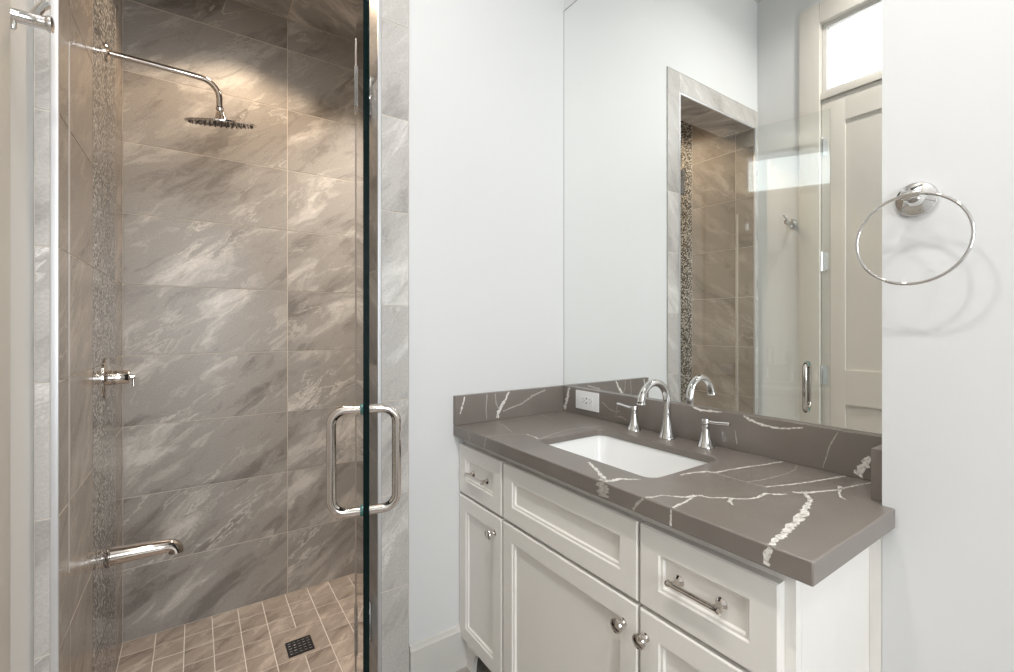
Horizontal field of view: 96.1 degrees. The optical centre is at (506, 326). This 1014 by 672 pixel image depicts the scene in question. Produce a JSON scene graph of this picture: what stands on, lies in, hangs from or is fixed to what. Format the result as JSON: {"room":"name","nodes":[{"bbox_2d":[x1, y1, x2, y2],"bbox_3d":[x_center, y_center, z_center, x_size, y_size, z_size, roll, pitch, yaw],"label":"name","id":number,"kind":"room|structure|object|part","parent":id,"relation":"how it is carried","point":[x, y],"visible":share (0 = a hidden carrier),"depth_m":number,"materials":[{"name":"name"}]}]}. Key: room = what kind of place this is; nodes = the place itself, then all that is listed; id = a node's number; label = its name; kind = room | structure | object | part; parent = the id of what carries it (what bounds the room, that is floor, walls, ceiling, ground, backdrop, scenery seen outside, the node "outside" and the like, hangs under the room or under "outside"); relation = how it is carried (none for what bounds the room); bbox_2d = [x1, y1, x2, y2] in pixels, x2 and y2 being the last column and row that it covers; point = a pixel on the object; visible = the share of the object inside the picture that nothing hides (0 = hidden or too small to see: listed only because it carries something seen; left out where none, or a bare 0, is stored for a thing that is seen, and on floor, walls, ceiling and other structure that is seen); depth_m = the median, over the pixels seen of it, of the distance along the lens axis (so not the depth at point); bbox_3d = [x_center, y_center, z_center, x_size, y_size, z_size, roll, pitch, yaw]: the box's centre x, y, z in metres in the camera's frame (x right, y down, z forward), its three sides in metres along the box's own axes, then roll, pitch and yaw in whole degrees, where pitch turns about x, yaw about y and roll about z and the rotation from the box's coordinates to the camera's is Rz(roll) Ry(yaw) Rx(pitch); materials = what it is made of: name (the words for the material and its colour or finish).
{"room":"bathroom","nodes":[
{"label":"bathroom","id":0,"kind":"room"},
{"bbox_2d":[10,0,33,671],"bbox_3d":[-0.212,-0.354,-0.339,0.140,3.219,3.179,0,0,-34],"label":"wall","id":1,"kind":"structure","parent":0,"point":[22,38],"depth_m":0.95,"materials":[{"name":"white paint"}]},
{"bbox_2d":[0,0,9,671],"bbox_3d":[-0.678,-0.277,0.370,0.150,2.964,1.005,0,0,-34],"label":"trim","id":2,"kind":"structure","parent":1,"relation":"attached to","point":[4,4],"depth_m":0.80,"materials":[{"name":"grey paint"}]},
{"bbox_2d":[10,0,54,33],"bbox_3d":[-0.914,-0.599,0.874,0.068,0.081,0.054,0,0,-34],"label":"robe hook","id":3,"kind":"object","parent":1,"relation":"attached to","point":[34,18],"visible":0.83,"depth_m":0.87,"materials":[{"name":"silver metal"}]},
{"bbox_2d":[59,0,122,671],"bbox_3d":[-1.329,-0.102,1.491,0.001,2.907,1.098,0,0,-34],"label":"wall","id":4,"kind":"structure","parent":0,"point":[75,16],"depth_m":1.23,"materials":[{"name":"stone"}]},
{"bbox_2d":[69,43,69,572],"bbox_3d":[-1.076,-0.045,1.122,0.001,1.300,0.014,0,0,-34],"label":"trim","id":5,"kind":"structure","parent":4,"relation":"attached to","point":[69,43],"depth_m":1.12,"materials":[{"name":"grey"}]},
{"bbox_2d":[92,0,115,671],"bbox_3d":[-1.388,-0.102,1.576,0.001,2.907,0.475,0,0,-34],"label":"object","id":6,"kind":"structure","parent":4,"relation":"attached to","point":[104,11],"depth_m":1.56,"materials":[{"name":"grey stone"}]},
{"bbox_2d":[102,357,135,398],"bbox_3d":[-1.356,0.180,1.601,0.080,0.146,0.146,0,0,-34],"label":"mixer valve","id":7,"kind":"object","parent":4,"relation":"attached to","point":[110,377],"visible":1,"depth_m":1.58,"materials":[{"name":"silver metal"}]},
{"bbox_3d":[-1.352,0.180,1.604,0.071,0.054,0.054,0,0,-34],"label":"valve handle","id":8,"kind":"part","parent":7,"relation":"part of","materials":[{"name":"silver metal"}]},
{"bbox_2d":[105,538,183,567],"bbox_3d":[-1.309,0.810,1.658,0.221,0.074,0.068,0,0,-34],"label":"tub spout","id":9,"kind":"object","parent":4,"relation":"attached to","point":[115,555],"visible":1,"depth_m":1.63,"materials":[{"name":"silver metal"}]},
{"bbox_2d":[104,42,256,128],"bbox_3d":[-1.206,-0.867,1.721,0.460,0.225,0.235,0,0,-34],"label":"shower head","id":10,"kind":"object","parent":4,"relation":"attached to","point":[220,120],"visible":1,"depth_m":1.71},
{"bbox_3d":[-1.246,-0.903,1.676,0.342,0.111,0.021,0,0,-34],"label":"shower arm","id":11,"kind":"part","parent":10,"relation":"part of","materials":[{"name":"silver metal"}]},
{"bbox_2d":[116,574,354,671],"bbox_3d":[-0.728,1.353,1.902,1.456,0.001,1.097,0,0,-34],"label":"floor","id":12,"kind":"structure","parent":0,"point":[251,638],"depth_m":1.97,"materials":[{"name":"tile"}]},
{"bbox_2d":[285,635,314,657],"bbox_3d":[-0.875,1.350,1.925,0.100,0.003,0.100,0,0,-34],"label":"floor drain","id":13,"kind":"object","parent":12,"relation":"on","point":[304,644],"visible":1,"depth_m":1.92,"materials":[{"name":"black metal"}]},
{"bbox_2d":[123,0,354,642],"bbox_3d":[-1.038,-0.102,2.356,1.456,2.907,0.001,0,0,-34],"label":"wall","id":14,"kind":"structure","parent":0,"point":[239,244],"depth_m":2.17,"materials":[{"name":"stone"}]},
{"bbox_2d":[236,0,356,41],"bbox_3d":[-0.777,-1.556,1.973,1.456,0.001,0.925,0,0,-34],"label":"ceiling","id":15,"kind":"structure","parent":0,"point":[336,17],"depth_m":2.26,"materials":[{"name":"stone"}]},
{"bbox_2d":[116,0,564,669],"bbox_3d":[-0.749,-0.246,1.959,1.866,3.436,1.220,0,0,-34],"label":"wall","id":16,"kind":"structure","parent":0,"point":[486,77],"depth_m":1.64,"materials":[{"name":"white paint"}]},
{"bbox_2d":[51,0,380,671],"bbox_3d":[-0.715,0.005,1.241,0.757,2.400,0.008,0,0,-34],"label":"trim","id":17,"kind":"structure","parent":16,"relation":"attached to","point":[54,3],"depth_m":1.03,"materials":[{"name":"silver metal"}]},
{"bbox_2d":[34,0,408,671],"bbox_3d":[-0.687,-0.045,1.260,0.878,2.501,0.005,0,0,-34],"label":"trim","id":18,"kind":"structure","parent":16,"relation":"attached to","point":[394,13],"depth_m":1.46,"materials":[{"name":"stone"}]},
{"bbox_2d":[326,0,400,671],"bbox_3d":[-0.353,0.123,1.193,0.144,2.123,0.732,0,0,-14],"label":"shower door","id":19,"kind":"structure","parent":16,"relation":"attached to","point":[362,408],"depth_m":0.89,"materials":[{"name":"clear glass"}]},
{"bbox_3d":[-0.325,0.269,0.906,0.064,0.223,0.019,0,0,-19],"label":"door handle","id":20,"kind":"part","parent":19,"relation":"part of","materials":[{"name":"silver metal"}]},
{"bbox_3d":[-0.373,0.123,1.162,0.011,2.123,0.683,0,0,-19],"label":"glass pane","id":21,"kind":"part","parent":19,"relation":"part of","materials":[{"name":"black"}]},
{"bbox_3d":[-0.249,0.269,0.933,0.064,0.223,0.019,0,0,-19],"label":"door handle","id":22,"kind":"part","parent":19,"relation":"part of","materials":[{"name":"silver metal"}]},
{"bbox_2d":[369,0,376,671],"bbox_3d":[-0.764,0.083,1.316,0.735,2.538,0.172,0,0,-34],"label":"trim","id":23,"kind":"structure","parent":16,"relation":"attached to","point":[372,3],"depth_m":1.48,"materials":[{"name":"stone"}]},
{"bbox_2d":[409,624,465,671],"bbox_3d":[-0.234,1.130,1.563,0.208,0.150,0.015,0,0,-34],"label":"baseboard","id":24,"kind":"structure","parent":16,"relation":"attached to","point":[445,650],"depth_m":1.56,"materials":[{"name":"grey paint"}]},
{"bbox_2d":[453,385,562,424],"bbox_3d":[0.021,0.295,1.733,0.494,0.102,0.020,0,0,-34],"label":"backsplash","id":25,"kind":"structure","parent":16,"relation":"attached to","point":[488,406],"depth_m":1.70,"materials":[{"name":"grey stone"}]},
{"bbox_2d":[456,657,490,671],"bbox_3d":[0.487,1.206,0.151,1.566,0.001,3.200,0,0,-34],"label":"floor","id":26,"kind":"structure","parent":0,"point":[481,667],"depth_m":1.60,"materials":[{"name":"tile"}]},
{"bbox_2d":[459,440,881,671],"bbox_3d":[0.331,0.795,1.285,0.514,0.820,1.108,0,0,-34],"label":"vanity cabinet","id":27,"kind":"object","parent":26,"relation":"on","point":[555,575],"visible":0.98,"depth_m":1.01,"materials":[{"name":"white paint"}]},
{"bbox_3d":[-0.102,0.502,1.504,0.031,0.023,0.112,0,0,-34],"label":"drawer pull","id":28,"kind":"part","parent":27,"relation":"part of","materials":[{"name":"silver metal"}]},
{"bbox_3d":[-0.086,0.842,1.508,0.020,0.501,0.270,0,0,-34],"label":"door","id":29,"kind":"part","parent":27,"relation":"part of","materials":[{"name":"white paint"}]},
{"bbox_3d":[0.067,0.497,1.612,0.390,0.169,0.270,0,0,-34],"label":"drawer","id":30,"kind":"part","parent":27,"relation":"part of","materials":[{"name":"white paint"}]},
{"bbox_3d":[-0.050,0.643,1.413,0.029,0.031,0.031,0,0,-34],"label":"knob","id":31,"kind":"part","parent":27,"relation":"part of","materials":[{"name":"silver metal"}]},
{"bbox_3d":[0.139,0.497,1.179,0.020,0.169,0.509,0,0,-34],"label":"false drawer","id":32,"kind":"part","parent":27,"relation":"part of","materials":[{"name":"white paint"}]},
{"bbox_3d":[0.139,0.842,1.179,0.020,0.501,0.509,0,0,-34],"label":"door","id":33,"kind":"part","parent":27,"relation":"part of","materials":[{"name":"white paint"}]},
{"bbox_3d":[0.242,0.643,0.984,0.029,0.031,0.031,0,0,-34],"label":"knob","id":34,"kind":"part","parent":27,"relation":"part of","materials":[{"name":"silver metal"}]},
{"bbox_3d":[0.276,0.643,0.935,0.029,0.031,0.031,0,0,-34],"label":"knob","id":35,"kind":"part","parent":27,"relation":"part of","materials":[{"name":"silver metal"}]},
{"bbox_2d":[454,411,894,586],"bbox_3d":[0.344,0.365,1.281,0.520,0.038,1.130,0,0,-34],"label":"countertop","id":36,"kind":"structure","parent":27,"relation":"on","point":[801,523],"depth_m":0.95,"materials":[{"name":"grey stone"}]},
{"bbox_2d":[549,435,706,477],"bbox_3d":[0.323,0.450,1.286,0.319,0.165,0.463,0,0,-34],"label":"sink","id":37,"kind":"object","parent":36,"relation":"in","point":[634,458],"visible":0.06,"depth_m":1.44,"materials":[{"name":"white ceramic"}]},
{"bbox_2d":[616,379,730,448],"bbox_3d":[0.449,0.253,1.380,0.161,0.185,0.403,0,0,-34],"label":"faucet","id":38,"kind":"object","parent":36,"relation":"on","point":[666,432],"visible":1,"depth_m":1.39,"materials":[{"name":"silver metal"}]},
{"bbox_3d":[0.402,0.271,1.550,0.012,0.016,0.069,0,0,-34],"label":"lever","id":39,"kind":"part","parent":38,"relation":"part of","materials":[{"name":"silver metal"}]},
{"bbox_3d":[0.423,0.305,1.518,0.047,0.081,0.047,0,0,-34],"label":"handle","id":40,"kind":"part","parent":38,"relation":"part of","materials":[{"name":"silver metal"}]},
{"bbox_3d":[0.449,0.253,1.379,0.160,0.185,0.051,0,0,-34],"label":"spout","id":41,"kind":"part","parent":38,"relation":"part of","materials":[{"name":"silver metal"}]},
{"bbox_3d":[0.569,0.305,1.305,0.047,0.081,0.047,0,0,-34],"label":"handle","id":42,"kind":"part","parent":38,"relation":"part of","materials":[{"name":"silver metal"}]},
{"bbox_3d":[0.590,0.271,1.274,0.012,0.016,0.069,0,0,-34],"label":"lever","id":43,"kind":"part","parent":38,"relation":"part of","materials":[{"name":"silver metal"}]},
{"bbox_3d":[0.364,0.842,0.849,0.020,0.501,0.277,0,0,-34],"label":"door","id":44,"kind":"part","parent":27,"relation":"part of","materials":[{"name":"white paint"}]},
{"bbox_3d":[0.348,0.498,0.846,0.031,0.023,0.112,0,0,-34],"label":"drawer pull","id":45,"kind":"part","parent":27,"relation":"part of","materials":[{"name":"silver metal"}]},
{"bbox_3d":[0.517,0.497,0.954,0.390,0.169,0.277,0,0,-34],"label":"drawer","id":46,"kind":"part","parent":27,"relation":"part of","materials":[{"name":"white paint"}]},
{"bbox_2d":[565,0,881,435],"bbox_3d":[0.617,-0.354,1.480,0.152,3.219,1.109,0,0,-34],"label":"wall","id":47,"kind":"structure","parent":0,"point":[568,3],"depth_m":1.57,"materials":[{"name":"white paint"}]},
{"bbox_2d":[561,385,881,480],"bbox_3d":[0.534,0.295,1.438,0.020,0.102,1.086,0,0,-34],"label":"backsplash","id":48,"kind":"structure","parent":47,"relation":"attached to","point":[844,452],"depth_m":1.22,"materials":[{"name":"grey stone"}]},
{"bbox_2d":[576,390,598,411],"bbox_3d":[0.306,0.286,1.747,0.008,0.071,0.122,0,0,-34],"label":"power outlet","id":49,"kind":"object","parent":48,"relation":"attached to","point":[585,400],"visible":1,"depth_m":1.74,"materials":[{"name":"white plastic"}]},
{"bbox_2d":[580,395,592,405],"bbox_3d":[0.304,0.286,1.746,0.003,0.034,0.066,0,0,-34],"label":"receptacle","id":50,"kind":"object","parent":49,"relation":"attached to","point":[585,400],"depth_m":1.74,"materials":[{"name":"grey plastic"}]},
{"bbox_2d":[564,0,881,434],"bbox_3d":[0.550,-0.532,1.436,0.006,1.551,1.109,0,0,-34],"label":"wall mirror","id":51,"kind":"object","parent":47,"relation":"attached to","point":[723,158],"visible":0.9,"depth_m":1.31,"materials":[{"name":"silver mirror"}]},
{"bbox_2d":[882,0,1013,671],"bbox_3d":[1.443,-0.354,0.119,0.323,3.219,2.070,0,0,-34],"label":"wall","id":52,"kind":"structure","parent":0,"point":[948,65],"depth_m":0.81,"materials":[{"name":"white paint"}]},
{"bbox_2d":[871,444,881,501],"bbox_3d":[0.785,0.295,0.937,0.130,0.102,0.021,0,0,-34],"label":"backsplash","id":53,"kind":"structure","parent":52,"relation":"attached to","point":[876,452],"depth_m":0.90,"materials":[{"name":"grey stone"}]},
{"bbox_2d":[855,182,975,285],"bbox_3d":[0.734,-0.168,0.822,0.054,0.192,0.164,0,0,-34],"label":"towel ring","id":54,"kind":"object","parent":52,"relation":"attached to","point":[916,199],"visible":1,"depth_m":0.82,"materials":[{"name":"silver metal"}]}
]}

